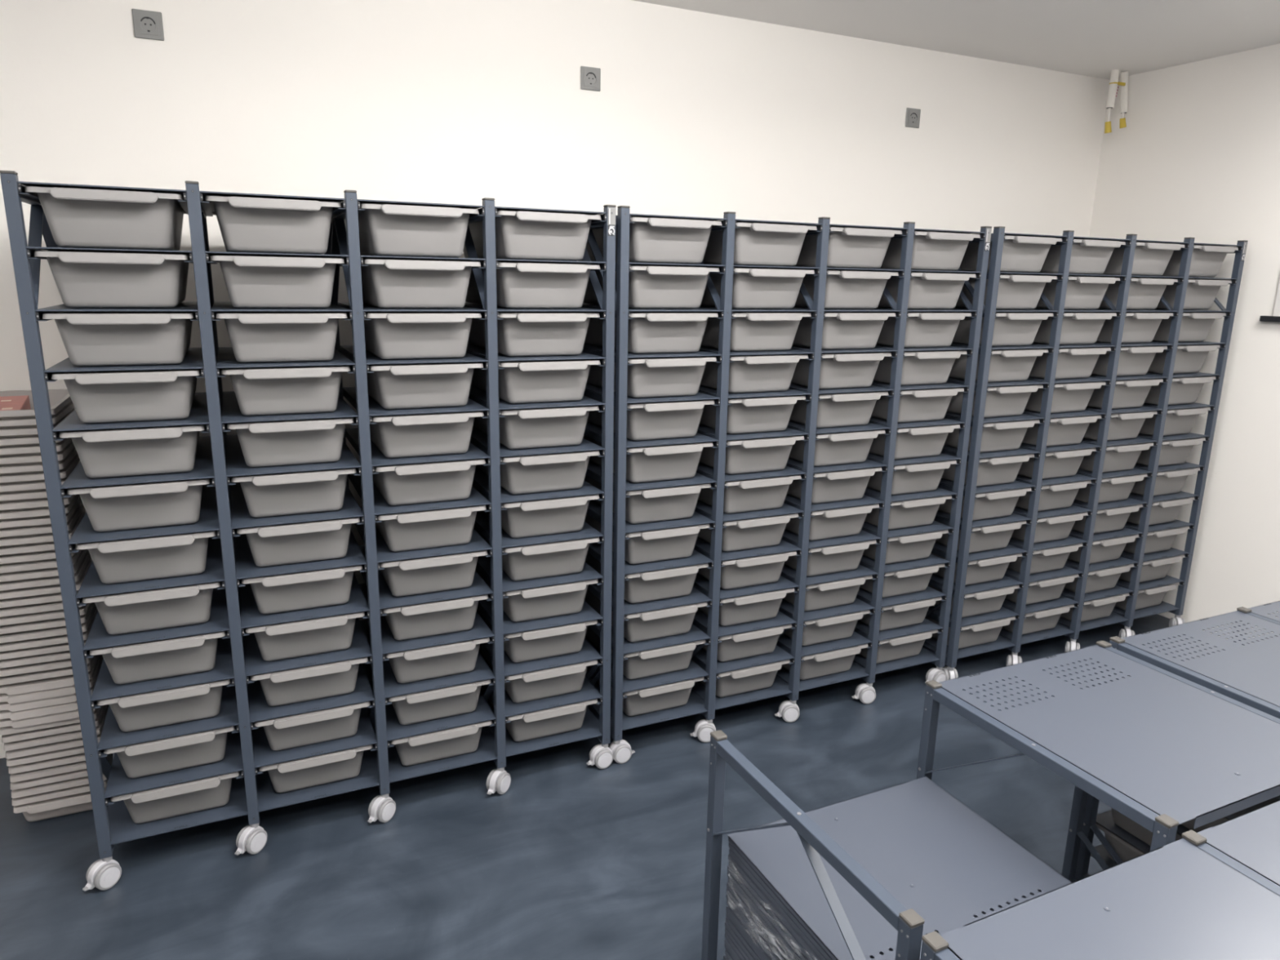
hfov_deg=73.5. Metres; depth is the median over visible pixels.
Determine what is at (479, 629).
shelf
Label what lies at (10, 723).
tray
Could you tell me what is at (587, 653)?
shelf
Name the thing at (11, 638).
tray
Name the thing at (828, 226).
shelf
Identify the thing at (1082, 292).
storage bin
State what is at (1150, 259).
storage bin
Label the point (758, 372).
storage bin
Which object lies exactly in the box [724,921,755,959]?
metal plate
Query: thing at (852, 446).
storage bin
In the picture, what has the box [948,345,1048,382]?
storage bin
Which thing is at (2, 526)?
tray
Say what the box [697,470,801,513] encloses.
storage bin
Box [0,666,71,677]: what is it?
tray
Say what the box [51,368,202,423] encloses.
storage bin
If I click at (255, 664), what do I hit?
shelf
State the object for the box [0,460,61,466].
tray
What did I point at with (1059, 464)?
storage bin
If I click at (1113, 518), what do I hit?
storage bin
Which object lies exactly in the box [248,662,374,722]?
shelf
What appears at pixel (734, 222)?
shelf
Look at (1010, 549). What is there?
shelf
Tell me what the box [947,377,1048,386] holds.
shelf
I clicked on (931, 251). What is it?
storage bin
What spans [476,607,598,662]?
storage bin
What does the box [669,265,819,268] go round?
shelf
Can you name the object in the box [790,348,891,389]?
storage bin
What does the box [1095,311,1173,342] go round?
storage bin
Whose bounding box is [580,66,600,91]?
wall socket
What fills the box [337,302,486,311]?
shelf
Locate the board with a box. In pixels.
[1259,279,1279,322]
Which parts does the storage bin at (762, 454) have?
handle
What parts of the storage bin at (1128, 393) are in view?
handle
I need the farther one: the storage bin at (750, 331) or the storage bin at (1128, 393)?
the storage bin at (1128, 393)
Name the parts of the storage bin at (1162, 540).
handle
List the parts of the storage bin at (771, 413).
handle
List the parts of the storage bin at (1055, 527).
handle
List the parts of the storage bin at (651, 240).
handle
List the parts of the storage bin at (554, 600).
handle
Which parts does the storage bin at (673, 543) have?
handle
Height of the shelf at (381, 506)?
0.003 m
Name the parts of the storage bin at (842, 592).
handle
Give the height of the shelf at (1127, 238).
0.003 m
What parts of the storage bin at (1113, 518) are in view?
handle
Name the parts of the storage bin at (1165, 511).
handle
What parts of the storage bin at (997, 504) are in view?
handle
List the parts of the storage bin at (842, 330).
handle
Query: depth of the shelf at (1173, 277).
3.39 m
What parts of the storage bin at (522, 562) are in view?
handle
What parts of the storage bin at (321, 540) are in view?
handle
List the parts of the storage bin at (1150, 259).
handle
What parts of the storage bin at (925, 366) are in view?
handle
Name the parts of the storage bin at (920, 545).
handle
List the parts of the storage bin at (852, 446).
handle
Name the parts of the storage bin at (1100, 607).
handle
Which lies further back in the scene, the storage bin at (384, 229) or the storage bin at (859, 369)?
the storage bin at (859, 369)
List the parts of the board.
board panel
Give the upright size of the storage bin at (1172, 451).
0.116 m
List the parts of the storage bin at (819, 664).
handle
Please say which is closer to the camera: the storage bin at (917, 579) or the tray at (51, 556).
the tray at (51, 556)
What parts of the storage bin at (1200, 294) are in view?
handle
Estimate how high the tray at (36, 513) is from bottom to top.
0.066 m
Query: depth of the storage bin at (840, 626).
2.97 m
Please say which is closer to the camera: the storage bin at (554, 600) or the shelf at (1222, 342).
the storage bin at (554, 600)
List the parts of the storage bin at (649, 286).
handle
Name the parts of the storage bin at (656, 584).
handle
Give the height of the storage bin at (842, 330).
0.116 m
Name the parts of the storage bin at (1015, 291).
handle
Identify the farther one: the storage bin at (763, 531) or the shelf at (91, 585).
the storage bin at (763, 531)
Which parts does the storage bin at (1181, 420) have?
handle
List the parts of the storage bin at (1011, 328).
handle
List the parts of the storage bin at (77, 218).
handle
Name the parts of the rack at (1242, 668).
rail, post, rail, plate, rail, plate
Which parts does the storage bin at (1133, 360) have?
handle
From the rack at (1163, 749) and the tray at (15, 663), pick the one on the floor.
the rack at (1163, 749)
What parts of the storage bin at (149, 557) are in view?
handle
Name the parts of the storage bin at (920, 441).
handle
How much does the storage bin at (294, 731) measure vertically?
0.116 m
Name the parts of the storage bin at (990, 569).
handle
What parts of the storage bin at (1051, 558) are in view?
handle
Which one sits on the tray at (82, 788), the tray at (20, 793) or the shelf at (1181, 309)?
the tray at (20, 793)
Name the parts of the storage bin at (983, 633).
handle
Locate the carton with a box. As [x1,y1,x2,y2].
[0,395,31,420]
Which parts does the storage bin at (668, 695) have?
handle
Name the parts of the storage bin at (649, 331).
handle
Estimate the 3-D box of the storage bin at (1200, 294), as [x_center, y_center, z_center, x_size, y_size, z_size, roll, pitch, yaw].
[2.126,-0.787,3.614,0.286,0.116,0.570,-5,15,-25]
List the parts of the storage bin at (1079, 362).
handle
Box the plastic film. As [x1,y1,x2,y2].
[728,859,816,959]
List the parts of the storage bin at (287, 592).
handle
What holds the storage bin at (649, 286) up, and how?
on the rack at (704, 626)
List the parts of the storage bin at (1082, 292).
handle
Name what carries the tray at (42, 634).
on the tray at (64, 639)
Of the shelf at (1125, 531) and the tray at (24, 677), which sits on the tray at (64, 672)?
the tray at (24, 677)
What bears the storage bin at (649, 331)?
on the rack at (704, 626)
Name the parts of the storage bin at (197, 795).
handle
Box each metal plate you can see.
[723,954,728,959]
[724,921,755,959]
[724,927,750,959]
[724,944,736,959]
[724,949,733,959]
[725,893,779,959]
[725,905,771,959]
[725,911,764,959]
[725,915,760,959]
[726,882,791,959]
[726,888,785,959]
[726,898,775,959]
[727,776,1071,959]
[727,865,808,959]
[727,871,801,959]
[727,877,795,959]
[728,841,1041,959]
[728,848,826,959]
[728,853,821,959]
[728,860,813,959]
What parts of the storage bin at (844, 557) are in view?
handle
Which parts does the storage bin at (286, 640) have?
handle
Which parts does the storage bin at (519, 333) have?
handle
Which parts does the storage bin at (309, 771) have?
handle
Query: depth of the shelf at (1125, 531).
3.48 m
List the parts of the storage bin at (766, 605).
handle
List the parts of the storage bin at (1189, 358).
handle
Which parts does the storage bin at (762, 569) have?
handle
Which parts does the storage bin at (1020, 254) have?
handle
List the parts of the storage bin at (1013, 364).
handle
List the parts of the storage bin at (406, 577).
handle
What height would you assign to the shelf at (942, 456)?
0.003 m
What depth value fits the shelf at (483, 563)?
2.49 m
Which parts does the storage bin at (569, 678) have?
handle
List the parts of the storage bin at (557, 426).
handle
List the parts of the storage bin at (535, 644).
handle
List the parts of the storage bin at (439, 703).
handle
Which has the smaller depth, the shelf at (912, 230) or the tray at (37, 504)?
the tray at (37, 504)
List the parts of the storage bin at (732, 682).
handle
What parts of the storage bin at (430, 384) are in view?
handle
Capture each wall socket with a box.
[131,8,164,40]
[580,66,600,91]
[905,107,920,128]
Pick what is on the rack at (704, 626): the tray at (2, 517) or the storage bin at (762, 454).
the storage bin at (762, 454)
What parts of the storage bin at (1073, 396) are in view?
handle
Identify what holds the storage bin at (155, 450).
on the rack at (220, 457)
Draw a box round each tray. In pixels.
[0,389,71,419]
[0,400,74,429]
[0,408,75,438]
[0,423,55,429]
[0,434,38,438]
[0,436,62,448]
[0,437,71,457]
[0,440,74,466]
[0,441,59,448]
[0,446,76,475]
[0,451,60,457]
[0,453,79,484]
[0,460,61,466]
[0,460,79,493]
[0,468,63,475]
[0,478,63,484]
[0,488,45,493]
[0,490,47,503]
[0,493,79,520]
[0,494,75,512]
[0,496,81,530]
[0,497,47,503]
[0,501,84,539]
[0,504,66,512]
[0,506,86,547]
[0,515,49,520]
[0,524,51,530]
[0,532,52,539]
[0,539,70,556]
[0,541,53,547]
[0,549,54,556]
[0,549,82,574]
[0,549,88,583]
[0,550,90,592]
[0,551,75,565]
[0,556,92,600]
[0,558,56,565]
[0,567,57,574]
[0,575,58,583]
[0,582,75,592]
[0,590,78,609]
[0,592,61,600]
[0,600,62,609]
[0,602,83,618]
[0,602,90,626]
[0,602,93,635]
[0,602,96,644]
[0,607,97,652]
[0,608,63,618]
[0,617,64,626]
[0,626,66,635]
[0,634,66,644]
[0,640,86,660]
[0,642,68,652]
[0,650,69,660]
[0,651,71,669]
[0,653,102,704]
[0,654,96,685]
[0,654,98,695]
[0,655,103,711]
[0,657,91,677]
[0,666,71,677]
[0,701,77,720]
[0,706,101,735]
[0,708,96,733]
[1,658,71,669]
[1,705,104,742]
[3,704,108,751]
[5,704,109,759]
[6,674,72,684]
[6,742,98,766]
[8,722,79,733]
[8,753,85,773]
[9,754,108,782]
[10,753,111,790]
[11,753,112,798]
[12,758,112,805]
[13,787,106,822]
[14,729,80,742]
[18,737,82,749]
[19,760,85,773]
[20,752,84,764]
[22,801,93,822]
[23,776,87,788]
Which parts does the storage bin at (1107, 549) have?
handle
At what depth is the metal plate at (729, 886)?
1.48 m
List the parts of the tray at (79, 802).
handle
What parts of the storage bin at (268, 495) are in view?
handle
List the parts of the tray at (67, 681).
handle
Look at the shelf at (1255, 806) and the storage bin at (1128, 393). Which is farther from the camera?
the storage bin at (1128, 393)
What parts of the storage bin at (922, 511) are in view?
handle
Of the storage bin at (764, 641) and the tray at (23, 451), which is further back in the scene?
the storage bin at (764, 641)
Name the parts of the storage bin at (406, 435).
handle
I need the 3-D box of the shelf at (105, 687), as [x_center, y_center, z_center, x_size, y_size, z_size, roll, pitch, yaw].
[-1.263,0.441,2.307,0.304,0.003,0.565,-5,15,-25]
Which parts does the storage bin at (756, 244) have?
handle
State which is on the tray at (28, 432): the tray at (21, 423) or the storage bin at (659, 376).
the tray at (21, 423)
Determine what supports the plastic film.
attached to the metal plate at (778, 927)
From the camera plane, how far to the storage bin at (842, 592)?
2.94 m
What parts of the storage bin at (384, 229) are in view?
handle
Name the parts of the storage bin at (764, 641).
handle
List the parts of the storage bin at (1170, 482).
handle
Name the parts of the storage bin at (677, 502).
handle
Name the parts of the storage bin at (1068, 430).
handle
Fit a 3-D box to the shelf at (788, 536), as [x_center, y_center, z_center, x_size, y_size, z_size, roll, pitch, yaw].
[0.570,0.151,3.122,0.304,0.003,0.565,-5,15,-25]
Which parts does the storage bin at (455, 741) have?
handle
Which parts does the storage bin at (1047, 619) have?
handle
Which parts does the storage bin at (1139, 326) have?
handle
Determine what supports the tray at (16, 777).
on the tray at (53, 779)
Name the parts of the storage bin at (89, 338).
handle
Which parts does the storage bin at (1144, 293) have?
handle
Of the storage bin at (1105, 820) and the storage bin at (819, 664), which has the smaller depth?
the storage bin at (1105, 820)
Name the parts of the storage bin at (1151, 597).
handle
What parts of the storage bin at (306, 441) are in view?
handle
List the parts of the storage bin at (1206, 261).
handle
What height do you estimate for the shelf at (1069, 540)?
0.003 m
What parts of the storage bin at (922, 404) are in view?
handle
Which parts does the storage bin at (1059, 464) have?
handle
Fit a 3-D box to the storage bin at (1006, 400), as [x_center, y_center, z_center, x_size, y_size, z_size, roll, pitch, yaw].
[1.220,-0.334,3.291,0.286,0.116,0.570,-5,15,-25]
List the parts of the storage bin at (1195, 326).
handle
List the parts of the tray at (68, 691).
handle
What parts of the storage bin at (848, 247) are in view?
handle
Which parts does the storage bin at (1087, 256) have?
handle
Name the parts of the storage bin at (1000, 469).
handle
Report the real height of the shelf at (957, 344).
0.003 m
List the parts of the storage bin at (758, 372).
handle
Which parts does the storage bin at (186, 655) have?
handle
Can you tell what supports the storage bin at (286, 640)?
on the rack at (220, 457)
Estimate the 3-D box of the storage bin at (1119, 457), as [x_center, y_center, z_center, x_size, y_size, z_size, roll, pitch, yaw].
[1.818,-0.139,3.620,0.286,0.116,0.570,-5,15,-24]
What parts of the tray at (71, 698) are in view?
handle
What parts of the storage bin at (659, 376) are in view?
handle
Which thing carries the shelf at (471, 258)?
attached to the rack at (220, 457)
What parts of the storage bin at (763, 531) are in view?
handle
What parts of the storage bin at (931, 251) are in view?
handle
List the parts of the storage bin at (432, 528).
handle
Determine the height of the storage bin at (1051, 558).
0.116 m
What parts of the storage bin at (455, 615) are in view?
handle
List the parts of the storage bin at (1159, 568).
handle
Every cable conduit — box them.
[1104,69,1125,133]
[1119,71,1128,128]
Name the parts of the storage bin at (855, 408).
handle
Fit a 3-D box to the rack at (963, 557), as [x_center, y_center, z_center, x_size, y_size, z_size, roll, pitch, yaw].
[1.665,-0.147,3.550,1.406,1.660,0.683,-5,15,-25]
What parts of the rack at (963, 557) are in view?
rail, bin rail, bin rail, bin rail, bin rail, bin rail, bin rail, bin rail, bin rail, bin rail, post, rail, rail, bin rail, bin rail, bin rail, bin rail, bin rail, bin rail, bin rail, bin rail, bin rail, bin rail, post, bin rail, bin rail, bin rail, bin rail, rail, bin rail, bin rail, bin rail, bin rail, bin rail, bin rail, bin rail, bin rail, bin rail, bin rail, post, bin rail, bin rail, bin rail, bin rail, rail, bin rail, bin rail, bin rail, bin rail, bin rail, bin rail, bin rail, post, bin rail, bin rail, bin rail, rail, bin rail, post, bin rail, bin rail, bin rail, bin rail, bin rail, bin rail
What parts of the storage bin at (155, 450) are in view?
handle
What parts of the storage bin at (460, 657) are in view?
handle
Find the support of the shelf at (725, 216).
attached to the rack at (704, 626)
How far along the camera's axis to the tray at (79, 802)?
2.33 m
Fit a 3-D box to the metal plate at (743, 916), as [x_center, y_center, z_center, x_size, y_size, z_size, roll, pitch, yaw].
[0.460,0.785,1.449,0.456,0.009,0.458,-5,15,-25]
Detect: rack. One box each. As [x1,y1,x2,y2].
[0,170,616,891]
[568,205,991,764]
[701,640,1279,959]
[920,800,1279,959]
[922,226,1248,680]
[1075,600,1279,880]
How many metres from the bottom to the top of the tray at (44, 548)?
0.066 m
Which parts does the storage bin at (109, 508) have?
handle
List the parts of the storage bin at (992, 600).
handle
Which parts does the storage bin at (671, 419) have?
handle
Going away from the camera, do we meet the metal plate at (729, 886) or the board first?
the metal plate at (729, 886)
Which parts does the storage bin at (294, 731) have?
handle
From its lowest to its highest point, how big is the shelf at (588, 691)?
0.003 m
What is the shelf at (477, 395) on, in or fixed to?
attached to the rack at (220, 457)
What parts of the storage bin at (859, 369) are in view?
handle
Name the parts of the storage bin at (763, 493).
handle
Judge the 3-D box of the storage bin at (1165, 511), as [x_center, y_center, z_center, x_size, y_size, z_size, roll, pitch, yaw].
[2.110,0.082,3.818,0.286,0.116,0.570,-5,15,-25]
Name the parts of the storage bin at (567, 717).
handle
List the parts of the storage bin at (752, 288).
handle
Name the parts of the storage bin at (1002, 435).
handle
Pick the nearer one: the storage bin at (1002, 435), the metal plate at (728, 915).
the metal plate at (728, 915)
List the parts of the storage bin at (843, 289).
handle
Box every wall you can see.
[0,0,1110,758]
[1088,43,1279,639]
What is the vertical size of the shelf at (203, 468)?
0.003 m
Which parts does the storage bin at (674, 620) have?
handle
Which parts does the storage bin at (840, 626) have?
handle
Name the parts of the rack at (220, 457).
bin rail, rail, bin rail, bin rail, bin rail, post, bin rail, bin rail, bin rail, bin rail, bin rail, bin rail, bin rail, stem, bin rail, rail, bin rail, bin rail, bin rail, bin rail, rail, bin rail, bin rail, bin rail, bin rail, bin rail, bin rail, bin rail, bin rail, post, post, bin rail, bin rail, bin rail, bin rail, bin rail, bin rail, bin rail, bin rail, bin rail, bin rail, stem, bin rail, rail, bin rail, rail, bin rail, post, bin rail, bin rail, bin rail, bin rail, bin rail, bin rail, bin rail, bin rail, bin rail, bin rail, bin rail, bin rail, bin rail, bin rail, bin rail, post, bin rail, bin rail, bin rail, bin rail, rail, bin rail, bin rail, bin rail, stem, bin rail, rail, bin rail, bin rail, bin rail, bin rail, bin rail, bin rail, bin rail, bin rail, bin rail, bin rail, rail, bin rail, bin rail, bin rail, bin rail, bin rail, bin rail, bin rail, bin rail, bin rail, post, bin rail, bin rail, bin rail, stem, bin rail, rail, bin rail, rail, bin rail, bin rail, bin rail, bin rail, bin rail, bin rail, bin rail, bin rail, bin rail, bin rail, stem, post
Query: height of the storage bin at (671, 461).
0.116 m
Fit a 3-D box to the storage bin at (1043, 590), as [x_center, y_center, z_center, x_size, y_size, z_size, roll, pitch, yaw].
[1.509,0.384,3.603,0.286,0.116,0.570,-5,15,-25]
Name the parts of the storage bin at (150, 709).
handle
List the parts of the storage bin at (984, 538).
handle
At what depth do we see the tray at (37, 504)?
2.15 m
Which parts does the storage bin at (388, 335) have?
handle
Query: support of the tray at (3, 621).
on the tray at (55, 615)
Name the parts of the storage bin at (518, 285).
handle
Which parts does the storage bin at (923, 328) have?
handle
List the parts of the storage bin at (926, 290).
handle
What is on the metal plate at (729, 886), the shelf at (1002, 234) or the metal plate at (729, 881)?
the metal plate at (729, 881)
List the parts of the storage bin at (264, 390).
handle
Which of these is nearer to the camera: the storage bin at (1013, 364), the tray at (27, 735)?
the tray at (27, 735)
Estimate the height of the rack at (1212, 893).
0.702 m
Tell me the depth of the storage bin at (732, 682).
2.85 m
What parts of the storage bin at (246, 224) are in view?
handle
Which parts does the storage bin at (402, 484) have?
handle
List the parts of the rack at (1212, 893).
post, rail, post, rail, plate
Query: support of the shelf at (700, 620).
attached to the rack at (704, 626)
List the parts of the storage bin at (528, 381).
handle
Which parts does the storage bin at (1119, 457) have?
handle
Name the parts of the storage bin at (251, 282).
handle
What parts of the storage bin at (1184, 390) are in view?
handle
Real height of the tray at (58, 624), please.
0.066 m
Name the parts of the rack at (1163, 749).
post, rail, post, post, rail, post, plate, post, rail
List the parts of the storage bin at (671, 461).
handle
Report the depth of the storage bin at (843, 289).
2.72 m
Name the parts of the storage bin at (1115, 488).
handle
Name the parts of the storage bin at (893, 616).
handle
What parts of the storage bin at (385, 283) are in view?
handle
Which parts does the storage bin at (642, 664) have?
handle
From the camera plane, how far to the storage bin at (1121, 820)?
1.97 m
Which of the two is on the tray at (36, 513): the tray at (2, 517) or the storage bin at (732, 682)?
the tray at (2, 517)
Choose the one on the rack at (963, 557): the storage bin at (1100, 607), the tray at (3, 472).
the storage bin at (1100, 607)
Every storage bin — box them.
[25,186,186,250]
[34,251,192,307]
[42,311,197,365]
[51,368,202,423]
[58,423,205,478]
[66,477,210,532]
[75,530,216,584]
[82,581,220,635]
[89,630,226,684]
[97,678,231,732]
[103,725,235,777]
[110,770,239,823]
[205,195,341,254]
[210,255,344,307]
[215,311,347,362]
[221,364,350,415]
[226,417,354,466]
[231,467,356,517]
[236,516,359,566]
[240,564,362,613]
[244,611,364,661]
[250,656,368,706]
[253,701,370,751]
[257,744,373,792]
[343,203,479,257]
[344,305,481,359]
[360,259,480,307]
[366,361,483,408]
[369,410,484,457]
[372,457,485,505]
[374,504,486,551]
[378,550,487,596]
[382,594,488,640]
[384,636,489,683]
[386,679,491,724]
[389,720,492,765]
[462,210,601,261]
[463,306,599,356]
[465,262,600,308]
[466,350,600,403]
[471,484,599,537]
[473,404,599,448]
[473,526,599,581]
[475,449,599,494]
[475,567,598,622]
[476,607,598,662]
[479,646,597,702]
[481,685,597,742]
[577,217,722,263]
[582,266,719,308]
[582,347,716,397]
[582,431,713,483]
[583,395,715,440]
[584,306,718,353]
[584,470,711,524]
[584,513,710,564]
[584,589,707,642]
[585,551,708,603]
[585,626,706,679]
[586,665,704,716]
[688,222,817,266]
[690,658,790,697]
[695,507,798,551]
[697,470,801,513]
[697,550,796,589]
[697,587,794,626]
[698,431,804,474]
[699,391,805,434]
[700,268,814,308]
[700,311,811,351]
[700,350,808,393]
[702,623,791,662]
[781,226,902,268]
[782,643,867,679]
[783,573,872,611]
[784,500,879,540]
[784,539,876,576]
[784,609,870,645]
[786,465,882,503]
[788,426,885,466]
[789,387,888,427]
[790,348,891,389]
[792,311,895,349]
[794,271,898,308]
[854,627,937,663]
[858,596,942,631]
[859,563,945,597]
[862,528,948,564]
[864,493,951,529]
[866,457,956,494]
[869,422,959,459]
[871,384,964,422]
[872,347,967,385]
[875,231,980,270]
[875,311,971,347]
[877,272,976,308]
[924,616,1015,648]
[927,581,1019,617]
[930,547,1022,585]
[935,515,1026,553]
[936,235,1062,272]
[937,483,1031,520]
[941,449,1034,486]
[943,415,1039,453]
[946,380,1043,417]
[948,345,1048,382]
[951,311,1053,346]
[955,275,1057,309]
[1001,604,1074,635]
[1004,573,1078,604]
[1007,542,1083,573]
[1011,511,1088,543]
[1015,480,1091,511]
[1017,446,1096,479]
[1022,413,1101,446]
[1024,379,1106,413]
[1028,346,1111,379]
[1032,311,1116,344]
[1034,239,1125,274]
[1035,276,1119,309]
[1060,592,1128,622]
[1063,563,1133,593]
[1067,533,1138,564]
[1071,503,1142,533]
[1074,472,1147,503]
[1078,441,1153,472]
[1083,409,1157,440]
[1086,377,1163,408]
[1091,345,1167,376]
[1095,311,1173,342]
[1095,822,1145,862]
[1097,242,1184,275]
[1097,278,1177,309]
[1111,808,1182,845]
[1115,582,1179,610]
[1119,554,1185,582]
[1123,525,1189,554]
[1126,496,1195,524]
[1130,466,1199,496]
[1135,436,1205,466]
[1138,405,1210,435]
[1143,375,1215,404]
[1147,343,1220,373]
[1152,311,1226,342]
[1155,279,1231,309]
[1159,244,1238,277]
[1180,817,1228,832]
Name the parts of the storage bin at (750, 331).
handle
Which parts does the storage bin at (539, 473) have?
handle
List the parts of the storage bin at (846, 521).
handle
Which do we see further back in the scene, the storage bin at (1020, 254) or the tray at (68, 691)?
the storage bin at (1020, 254)
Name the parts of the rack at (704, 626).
rail, rail, bin rail, bin rail, bin rail, bin rail, bin rail, bin rail, bin rail, bin rail, bin rail, bin rail, stem, post, bin rail, bin rail, rail, bin rail, bin rail, bin rail, bin rail, bin rail, bin rail, stem, bin rail, bin rail, bin rail, bin rail, bin rail, bin rail, bin rail, bin rail, bin rail, bin rail, bin rail, bin rail, bin rail, rail, bin rail, post, rail, bin rail, bin rail, bin rail, bin rail, bin rail, bin rail, bin rail, bin rail, bin rail, bin rail, bin rail, bin rail, bin rail, bin rail, bin rail, bin rail, bin rail, bin rail, post, rail, bin rail, rail, bin rail, bin rail, bin rail, bin rail, bin rail, bin rail, bin rail, bin rail, bin rail, bin rail, bin rail, bin rail, bin rail, bin rail, bin rail, bin rail, bin rail, post, bin rail, rail, bin rail, rail, bin rail, bin rail, bin rail, bin rail, bin rail, bin rail, bin rail, bin rail, bin rail, post, bin rail, bin rail, rail, bin rail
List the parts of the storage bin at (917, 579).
handle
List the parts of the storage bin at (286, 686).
handle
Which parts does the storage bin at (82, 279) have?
handle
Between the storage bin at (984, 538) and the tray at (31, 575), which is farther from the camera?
the storage bin at (984, 538)
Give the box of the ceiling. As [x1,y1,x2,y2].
[632,0,1279,79]
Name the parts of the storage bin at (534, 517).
handle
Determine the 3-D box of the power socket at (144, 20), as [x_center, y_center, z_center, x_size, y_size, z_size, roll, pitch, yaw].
[-1.372,-1.282,2.387,0.037,0.017,0.001,-5,15,-25]
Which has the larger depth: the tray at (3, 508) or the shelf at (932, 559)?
the shelf at (932, 559)
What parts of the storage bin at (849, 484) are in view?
handle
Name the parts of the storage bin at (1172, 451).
handle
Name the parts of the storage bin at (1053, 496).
handle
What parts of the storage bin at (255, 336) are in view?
handle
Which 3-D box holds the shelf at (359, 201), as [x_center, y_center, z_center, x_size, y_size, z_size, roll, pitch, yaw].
[-0.645,-0.730,2.318,0.304,0.003,0.565,-5,15,-25]
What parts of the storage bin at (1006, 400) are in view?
handle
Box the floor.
[0,611,1216,959]
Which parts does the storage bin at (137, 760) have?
handle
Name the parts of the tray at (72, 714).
handle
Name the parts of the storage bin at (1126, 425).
handle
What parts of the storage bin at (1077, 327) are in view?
handle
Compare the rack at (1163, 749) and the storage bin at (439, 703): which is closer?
the rack at (1163, 749)
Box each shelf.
[16,181,186,200]
[26,246,191,255]
[35,302,197,311]
[43,347,203,372]
[52,391,208,431]
[60,435,214,488]
[67,484,219,544]
[75,537,224,598]
[83,587,229,650]
[90,637,234,701]
[97,684,239,750]
[104,731,243,798]
[111,776,247,844]
[199,191,345,202]
[204,251,348,257]
[210,302,351,311]
[216,346,355,368]
[221,391,358,422]
[226,434,360,476]
[231,482,364,528]
[235,528,366,579]
[240,572,369,628]
[244,617,372,675]
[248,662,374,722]
[252,706,377,768]
[256,749,379,812]
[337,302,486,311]
[340,345,488,364]
[342,386,488,416]
[345,427,489,466]
[350,473,491,515]
[357,199,484,208]
[357,506,492,562]
[359,545,493,608]
[359,582,493,653]
[360,255,485,261]
[360,619,495,697]
[363,662,496,741]
[369,707,497,782]
[462,258,606,263]
[464,302,605,311]
[466,343,605,360]
[469,385,604,409]
[471,425,604,457]
[473,466,604,502]
[475,510,604,547]
[476,555,603,591]
[478,599,603,634]
[478,650,602,716]
[480,686,602,756]
[481,639,602,675]
[494,206,606,215]
[582,303,723,311]
[583,342,721,357]
[584,635,709,693]
[585,382,719,403]
[585,421,718,447]
[585,671,707,730]
[586,460,716,490]
[587,499,715,533]
[588,542,713,574]
[589,583,711,614]
[591,262,725,266]
[592,623,711,653]
[629,213,727,221]
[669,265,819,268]
[691,679,792,709]
[693,573,799,599]
[693,608,796,636]
[694,536,801,560]
[694,644,794,673]
[695,499,804,521]
[696,462,806,481]
[697,306,817,311]
[697,423,808,439]
[698,346,813,355]
[698,385,811,398]
[717,218,822,226]
[776,664,869,691]
[777,631,871,656]
[779,597,875,621]
[781,564,878,585]
[782,528,880,548]
[784,493,884,511]
[786,457,887,472]
[787,420,890,433]
[789,383,893,394]
[791,345,897,353]
[792,306,900,311]
[808,223,907,230]
[826,267,904,271]
[831,270,981,272]
[853,649,939,674]
[855,617,942,640]
[856,586,946,607]
[860,554,950,573]
[862,520,953,537]
[864,487,957,502]
[866,452,960,465]
[869,417,964,427]
[871,381,968,390]
[874,344,973,351]
[875,306,977,311]
[895,228,985,233]
[924,636,1015,658]
[927,605,1019,626]
[929,573,1023,594]
[933,542,1027,561]
[935,510,1031,528]
[939,478,1035,493]
[942,444,1039,458]
[945,411,1044,422]
[946,306,1057,311]
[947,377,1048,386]
[951,342,1053,349]
[986,271,1062,274]
[991,232,1067,237]
[999,624,1074,644]
[1002,595,1078,613]
[1004,565,1083,582]
[1008,535,1087,551]
[1013,504,1092,518]
[1015,473,1096,485]
[1017,274,1125,275]
[1020,442,1101,452]
[1022,409,1106,417]
[1026,376,1111,382]
[1030,342,1115,347]
[1033,307,1120,311]
[1057,613,1128,631]
[1061,585,1133,601]
[1065,555,1137,571]
[1069,527,1142,541]
[1072,497,1147,510]
[1073,236,1131,240]
[1076,467,1152,478]
[1081,436,1157,446]
[1084,406,1162,413]
[1089,374,1167,380]
[1090,844,1116,867]
[1092,275,1183,277]
[1093,342,1173,346]
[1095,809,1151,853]
[1096,308,1177,311]
[1112,602,1179,618]
[1116,575,1184,591]
[1120,547,1189,561]
[1124,519,1194,532]
[1128,490,1198,502]
[1134,462,1204,471]
[1136,240,1189,244]
[1137,432,1208,440]
[1142,402,1213,409]
[1145,372,1219,377]
[1150,340,1225,344]
[1151,308,1231,311]
[1173,277,1236,279]
[1174,242,1242,246]
[1176,824,1190,835]
[1225,797,1278,819]
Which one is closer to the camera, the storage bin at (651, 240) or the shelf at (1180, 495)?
the storage bin at (651, 240)
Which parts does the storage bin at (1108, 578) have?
handle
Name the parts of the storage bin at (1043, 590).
handle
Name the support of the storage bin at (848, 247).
on the rack at (704, 626)
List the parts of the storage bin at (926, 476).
handle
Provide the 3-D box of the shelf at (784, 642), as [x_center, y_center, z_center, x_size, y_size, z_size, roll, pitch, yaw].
[0.563,0.524,3.209,0.304,0.003,0.565,-5,15,-25]
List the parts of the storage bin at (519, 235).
handle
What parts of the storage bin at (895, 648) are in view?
handle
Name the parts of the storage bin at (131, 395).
handle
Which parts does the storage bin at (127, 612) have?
handle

